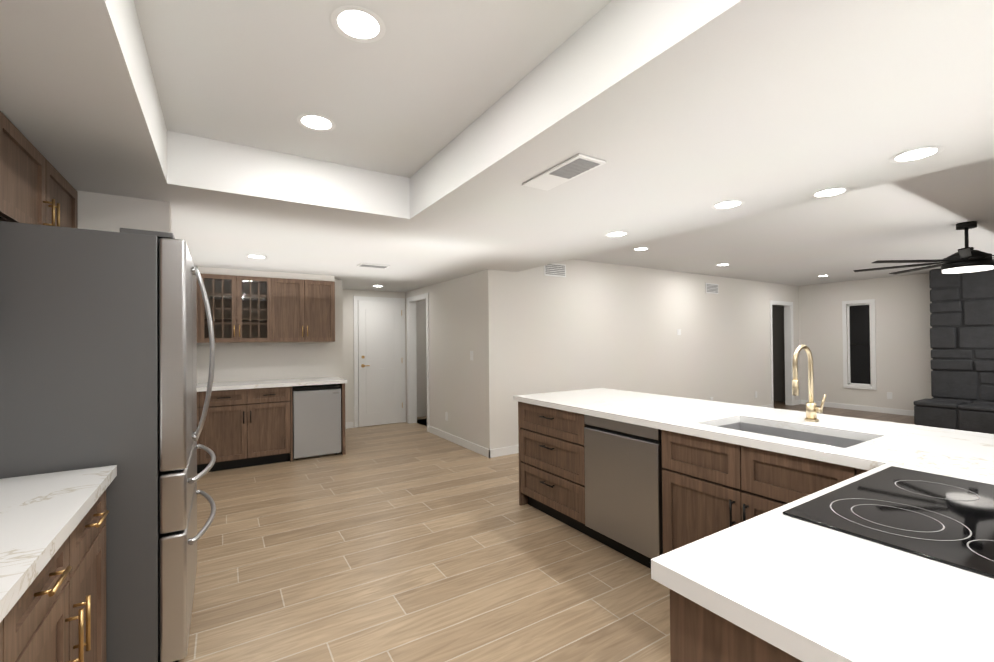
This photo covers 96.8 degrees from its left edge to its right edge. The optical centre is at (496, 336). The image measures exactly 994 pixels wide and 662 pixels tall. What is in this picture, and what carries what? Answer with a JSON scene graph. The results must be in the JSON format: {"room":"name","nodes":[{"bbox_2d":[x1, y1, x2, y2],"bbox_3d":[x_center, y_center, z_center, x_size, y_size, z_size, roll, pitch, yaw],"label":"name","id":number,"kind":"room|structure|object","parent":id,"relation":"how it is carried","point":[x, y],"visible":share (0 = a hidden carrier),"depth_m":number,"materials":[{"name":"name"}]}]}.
{"room":"kitchen","nodes":[
{"label":"kitchen","id":0,"kind":"room"},
{"bbox_2d":[76,190,171,232],"bbox_3d":[-2.259,0.307,2.460,0.710,2.200,0.120,0,-1,-32],"label":"wall","id":1,"kind":"structure","parent":0,"point":[105,212],"depth_m":2.49,"materials":[{"name":"paint"}]},
{"bbox_2d":[197,267,342,382],"bbox_3d":[-3.013,0.339,5.216,2.350,2.200,0.445,0,-1,-32],"label":"wall","id":2,"kind":"structure","parent":0,"point":[244,361],"depth_m":5.45,"materials":[{"name":"paint"}]},
{"bbox_2d":[196,273,207,342],"bbox_3d":[-3.493,-0.308,4.839,0.481,0.754,0.348,0,-1,-32],"label":"upper cabinet","id":3,"kind":"object","parent":2,"relation":"attached to","point":[202,325],"depth_m":4.81,"materials":[{"name":"brown wood"}]},
{"bbox_2d":[342,289,405,427],"bbox_3d":[-2.068,0.349,7.235,1.390,2.200,0.120,0,-1,-32],"label":"wall","id":4,"kind":"structure","parent":0,"point":[348,340],"depth_m":7.00,"materials":[{"name":"paint"}]},
{"bbox_2d":[345,422,352,428],"bbox_3d":[-2.439,1.402,6.909,0.370,0.095,0.014,0,-1,-32],"label":"baseboard","id":5,"kind":"structure","parent":4,"relation":"attached to","point":[348,424],"depth_m":6.96,"materials":[{"name":"white wood"}]},
{"bbox_2d":[353,296,405,427],"bbox_3d":[-1.917,0.400,7.248,0.850,2.095,0.016,0,-1,-32],"label":"door frame","id":6,"kind":"structure","parent":4,"relation":"attached to","point":[355,298],"depth_m":7.09,"materials":[{"name":"white wood"}]},
{"bbox_2d":[358,300,402,426],"bbox_3d":[-1.895,0.430,7.219,0.721,2.019,0.080,0,-1,-32],"label":"hall door","id":7,"kind":"structure","parent":4,"relation":"in","point":[380,402],"depth_m":7.22,"materials":[{"name":"white wood"}]},
{"bbox_2d":[416,300,426,426],"bbox_3d":[-0.104,0.277,7.742,2.480,2.480,1.960,0,-1,-32],"label":"wall","id":8,"kind":"structure","parent":0,"point":[421,361],"depth_m":7.99,"materials":[{"name":"paint"}]},
{"bbox_2d":[179,419,670,661],"bbox_3d":[-0.079,1.424,1.994,4.150,0.080,11.090,0,-1,-32],"label":"floor","id":9,"kind":"structure","parent":0,"point":[405,542],"depth_m":2.63,"materials":[{"name":"brown wood"}]},
{"bbox_2d":[0,593,27,661],"bbox_3d":[-0.993,0.945,0.333,0.598,0.864,1.024,0,-1,-32],"label":"base cabinet","id":10,"kind":"object","parent":9,"relation":"on","point":[14,631],"depth_m":0.93,"materials":[{"name":"brown wood"}]},
{"bbox_2d":[28,485,108,661],"bbox_3d":[-1.459,0.955,1.079,0.598,0.864,0.983,0,-1,-32],"label":"base cabinet","id":11,"kind":"object","parent":9,"relation":"on","point":[53,567],"depth_m":1.28,"materials":[{"name":"brown wood"}]},
{"bbox_2d":[0,465,116,624],"bbox_3d":[-0.477,0.481,-0.468,0.628,0.040,4.670,0,-1,-32],"label":"countertop","id":12,"kind":"structure","parent":11,"relation":"on","point":[39,512],"depth_m":1.19,"materials":[{"name":"white stone"}]},
{"bbox_2d":[0,221,215,661],"bbox_3d":[-1.825,0.488,2.014,0.913,1.822,0.910,0,-1,-32],"label":"fridge","id":13,"kind":"object","parent":9,"relation":"on","point":[98,348],"visible":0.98,"depth_m":1.71,"materials":[{"name":"grey metal"}]},
{"bbox_2d":[197,393,208,473],"bbox_3d":[-3.425,1.006,4.715,0.536,0.864,0.598,0,-1,-32],"label":"base cabinet","id":14,"kind":"object","parent":9,"relation":"on","point":[202,456],"depth_m":4.59,"materials":[{"name":"brown wood"}]},
{"bbox_2d":[209,385,292,471],"bbox_3d":[-2.891,1.004,5.048,0.935,0.864,0.598,0,-1,-32],"label":"base cabinet","id":15,"kind":"object","parent":9,"relation":"on","point":[248,423],"depth_m":4.83,"materials":[{"name":"brown wood"}]},
{"bbox_2d":[197,377,346,392],"bbox_3d":[-2.935,0.552,5.010,2.258,0.040,0.628,0,-1,-32],"label":"countertop","id":16,"kind":"structure","parent":15,"relation":"on","point":[201,387],"depth_m":5.01,"materials":[{"name":"white stone"}]},
{"bbox_2d":[292,384,340,459],"bbox_3d":[-2.252,1.012,5.426,0.530,0.845,0.557,0,-1,-32],"label":"mini fridge","id":17,"kind":"object","parent":9,"relation":"on","point":[316,420],"visible":0.83,"depth_m":5.19,"materials":[{"name":"silver metal"}]},
{"bbox_2d":[518,401,868,661],"bbox_3d":[0.939,0.944,2.095,2.255,0.865,3.470,0,-1,-32],"label":"kitchen island","id":18,"kind":"object","parent":9,"relation":"on","point":[640,491],"depth_m":2.47,"materials":[{"name":"brown wood"}]},
{"bbox_2d":[584,415,662,558],"bbox_3d":[1.004,0.901,2.890,0.602,0.763,0.602,0,-1,-32],"label":"dishwasher","id":19,"kind":"object","parent":18,"relation":"in","point":[623,458],"depth_m":2.68,"materials":[{"name":"grey metal"}]},
{"bbox_2d":[513,389,908,456],"bbox_3d":[1.165,0.498,2.991,1.020,0.040,2.260,0,-1,-32],"label":"island countertop","id":20,"kind":"structure","parent":18,"relation":"on","point":[689,415],"depth_m":2.62,"materials":[{"name":"white stone"}]},
{"bbox_2d":[721,421,868,444],"bbox_3d":[1.453,0.623,2.237,0.454,0.254,0.704,0,-1,-32],"label":"sink","id":21,"kind":"object","parent":20,"relation":"in","point":[753,426],"depth_m":2.38,"materials":[{"name":"grey metal"}]},
{"bbox_2d":[792,345,826,420],"bbox_3d":[1.682,0.255,2.389,0.222,0.425,0.098,0,-1,-32],"label":"faucet","id":22,"kind":"object","parent":20,"relation":"on","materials":[{"name":"gold metal"}]},
{"bbox_2d":[649,425,993,661],"bbox_3d":[1.548,0.477,1.149,2.320,0.040,1.270,0,-1,-32],"label":"island countertop","id":23,"kind":"structure","parent":18,"relation":"on","point":[808,591],"depth_m":0.83,"materials":[{"name":"white stone"}]},
{"bbox_2d":[777,465,993,580],"bbox_3d":[1.211,0.456,1.123,0.760,0.008,0.542,0,-1,-32],"label":"cooktop","id":24,"kind":"object","parent":23,"relation":"in","point":[947,518],"depth_m":1.14,"materials":[{"name":"black glass"}]},
{"bbox_2d":[405,269,498,448],"bbox_3d":[-0.770,0.330,6.354,0.120,2.200,2.750,0,-1,-32],"label":"wall","id":25,"kind":"structure","parent":0,"point":[463,390],"depth_m":5.67,"materials":[{"name":"paint"}]},
{"bbox_2d":[407,293,429,431],"bbox_3d":[-1.213,0.392,7.048,0.137,2.095,0.890,0,-1,-32],"label":"door frame","id":26,"kind":"structure","parent":25,"relation":"attached to","point":[411,368],"depth_m":7.34,"materials":[{"name":"white"}]},
{"bbox_2d":[429,426,487,456],"bbox_3d":[-0.558,1.376,5.893,0.014,0.095,1.730,0,-1,-32],"label":"baseboard","id":27,"kind":"structure","parent":25,"relation":"attached to","point":[469,445],"depth_m":5.75,"materials":[{"name":"white wood"}]},
{"bbox_2d":[0,0,993,291],"bbox_3d":[-0.080,-0.955,2.099,4.030,0.280,10.970,0,-1,-32],"label":"ceiling soffit","id":28,"kind":"structure","parent":0,"point":[678,116],"depth_m":1.86,"materials":[{"name":"paint"}]},
{"bbox_2d":[357,263,389,268],"bbox_3d":[-1.350,-0.771,4.823,0.320,0.013,0.170,0,-1,-32],"label":"ceiling air vent","id":29,"kind":"object","parent":28,"relation":"attached to","point":[372,265],"visible":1,"depth_m":4.80,"materials":[{"name":"white metal"}]},
{"bbox_2d":[522,154,605,190],"bbox_3d":[0.322,-0.809,2.201,0.170,0.013,0.440,0,-1,-32],"label":"air vent","id":30,"kind":"object","parent":28,"relation":"attached to","point":[577,165],"visible":0.94,"depth_m":2.16,"materials":[{"name":"white metal"}]},
{"bbox_2d":[711,200,744,208],"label":"recessed light","id":31,"kind":"object","parent":28,"relation":"attached to","point":[726,204],"depth_m":2.74,"materials":[{"name":"white"}]},
{"bbox_2d":[810,187,849,197],"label":"recessed light","id":32,"kind":"object","parent":28,"relation":"attached to","point":[832,191],"depth_m":2.53,"materials":[{"name":"white"}]},
{"bbox_2d":[889,146,943,162],"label":"recessed light","id":33,"kind":"object","parent":28,"relation":"attached to","point":[921,153],"depth_m":2.01,"materials":[{"name":"white plastic"}]},
{"bbox_2d":[134,0,993,285],"bbox_3d":[2.949,-1.135,3.921,11.340,0.140,11.090,0,-1,-32],"label":"ceiling","id":34,"kind":"structure","parent":0,"point":[416,87],"depth_m":2.07,"materials":[{"name":"paint"}]},
{"bbox_2d":[297,114,335,130],"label":"recessed light","id":35,"kind":"object","parent":34,"relation":"in","point":[319,122],"depth_m":2.23,"materials":[{"name":"white plastic"}]},
{"bbox_2d":[331,5,385,42],"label":"recessed light","id":36,"kind":"object","parent":34,"relation":"in","point":[358,22],"depth_m":1.54,"materials":[{"name":"white plastic"}]},
{"bbox_2d":[853,221,993,273],"bbox_3d":[4.443,-0.847,4.172,1.666,0.453,1.666,0,-1,-32],"label":"ceiling fan","id":37,"kind":"object","parent":34,"relation":"hanging from","point":[967,259],"visible":1,"depth_m":4.15,"materials":[{"name":"black metal"}]},
{"bbox_2d":[497,259,799,447],"bbox_3d":[3.149,0.184,7.252,7.480,2.440,0.120,0,-1,-32],"label":"wall","id":38,"kind":"structure","parent":0,"point":[582,324],"depth_m":6.46,"materials":[{"name":"paint"}]},
{"bbox_2d":[544,263,565,276],"bbox_3d":[0.750,-0.860,5.689,0.360,0.170,0.013,0,-1,-32],"label":"air vent","id":39,"kind":"object","parent":38,"relation":"in","point":[556,270],"visible":0.9,"depth_m":5.69,"materials":[{"name":"white metal"}]},
{"bbox_2d":[488,404,771,457],"bbox_3d":[2.591,1.357,6.807,6.324,0.095,0.014,0,-1,-32],"label":"baseboard","id":40,"kind":"structure","parent":38,"relation":"attached to","point":[491,453],"depth_m":5.24,"materials":[{"name":"white wood"}]},
{"bbox_2d":[705,283,717,293],"bbox_3d":[3.660,-0.819,7.504,0.360,0.170,0.013,0,-1,-32],"label":"air vent","id":41,"kind":"object","parent":38,"relation":"in","point":[711,288],"visible":1,"depth_m":7.49,"materials":[{"name":"white metal"}]},
{"bbox_2d":[769,300,794,407],"bbox_3d":[5.614,0.348,8.779,0.890,2.095,0.137,0,-1,-32],"label":"door frame","id":42,"kind":"structure","parent":38,"relation":"attached to","point":[789,340],"depth_m":8.94,"materials":[{"name":"white wood"}]},
{"bbox_2d":[772,305,784,406],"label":"door","id":43,"kind":"structure","parent":0,"point":[778,357],"depth_m":9.52,"materials":[{"name":"paint"}]},
{"bbox_2d":[774,404,914,424],"bbox_3d":[5.459,1.393,3.831,7.190,0.080,8.340,0,-1,-32],"label":"floor","id":44,"kind":"structure","parent":0,"point":[897,418],"depth_m":7.83,"materials":[{"name":"brown wood"}]},
{"bbox_2d":[914,269,993,433],"bbox_3d":[7.843,0.129,5.552,1.072,2.436,3.664,0,-1,-32],"label":"fireplace","id":45,"kind":"object","parent":44,"relation":"on","point":[962,342],"visible":1,"depth_m":6.67,"materials":[{"name":"stone"}]},
{"bbox_2d":[799,273,932,410],"bbox_3d":[8.447,0.123,5.714,0.120,2.440,8.100,0,-1,-32],"label":"wall","id":46,"kind":"structure","parent":0,"point":[903,347],"depth_m":8.01,"materials":[{"name":"paint"}]},
{"bbox_2d":[799,400,913,415],"bbox_3d":[6.806,1.333,8.221,0.014,0.095,2.080,0,-1,-32],"label":"baseboard","id":47,"kind":"structure","parent":46,"relation":"attached to","point":[826,404],"depth_m":8.19,"materials":[{"name":"white wood"}]},
{"bbox_2d":[847,303,871,385],"bbox_3d":[6.826,0.146,8.292,0.040,1.530,0.370,0,-1,-32],"label":"window","id":48,"kind":"structure","parent":46,"relation":"attached to","point":[859,340],"depth_m":8.30,"materials":[{"name":"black glass"}]},
{"bbox_2d":[842,299,876,389],"bbox_3d":[6.772,0.146,8.258,0.028,1.660,0.500,0,-1,-32],"label":"window frame","id":49,"kind":"structure","parent":46,"relation":"attached to","point":[872,301],"depth_m":8.21,"materials":[{"name":"white wood"}]},
{"bbox_2d":[887,392,891,398],"bbox_3d":[7.018,1.056,7.884,0.007,0.118,0.075,0,-1,-32],"label":"outlet","id":50,"kind":"object","parent":46,"relation":"attached to","point":[889,395],"visible":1,"depth_m":7.88,"materials":[{"name":"white plastic"}]},
{"bbox_3d":[-1.521,0.143,0.494,0.120,2.480,10.040,0,-1,-32],"label":"wall","id":51,"kind":"structure","parent":0,"visible":0},
{"bbox_2d":[0,111,3,220],"bbox_3d":[-1.721,-0.393,1.218,0.308,0.828,0.513,0,-1,-32],"label":"upper cabinet","id":52,"kind":"object","parent":51,"relation":"attached to","point":[1,114],"depth_m":1.57,"materials":[{"name":"brown wood"}]},
{"bbox_2d":[4,115,77,227],"bbox_3d":[-2.132,-0.613,1.876,0.308,0.368,1.023,0,-1,-32],"label":"upper cabinet","id":53,"kind":"object","parent":51,"relation":"attached to","point":[36,187],"depth_m":1.84,"materials":[{"name":"brown wood"}]}
]}

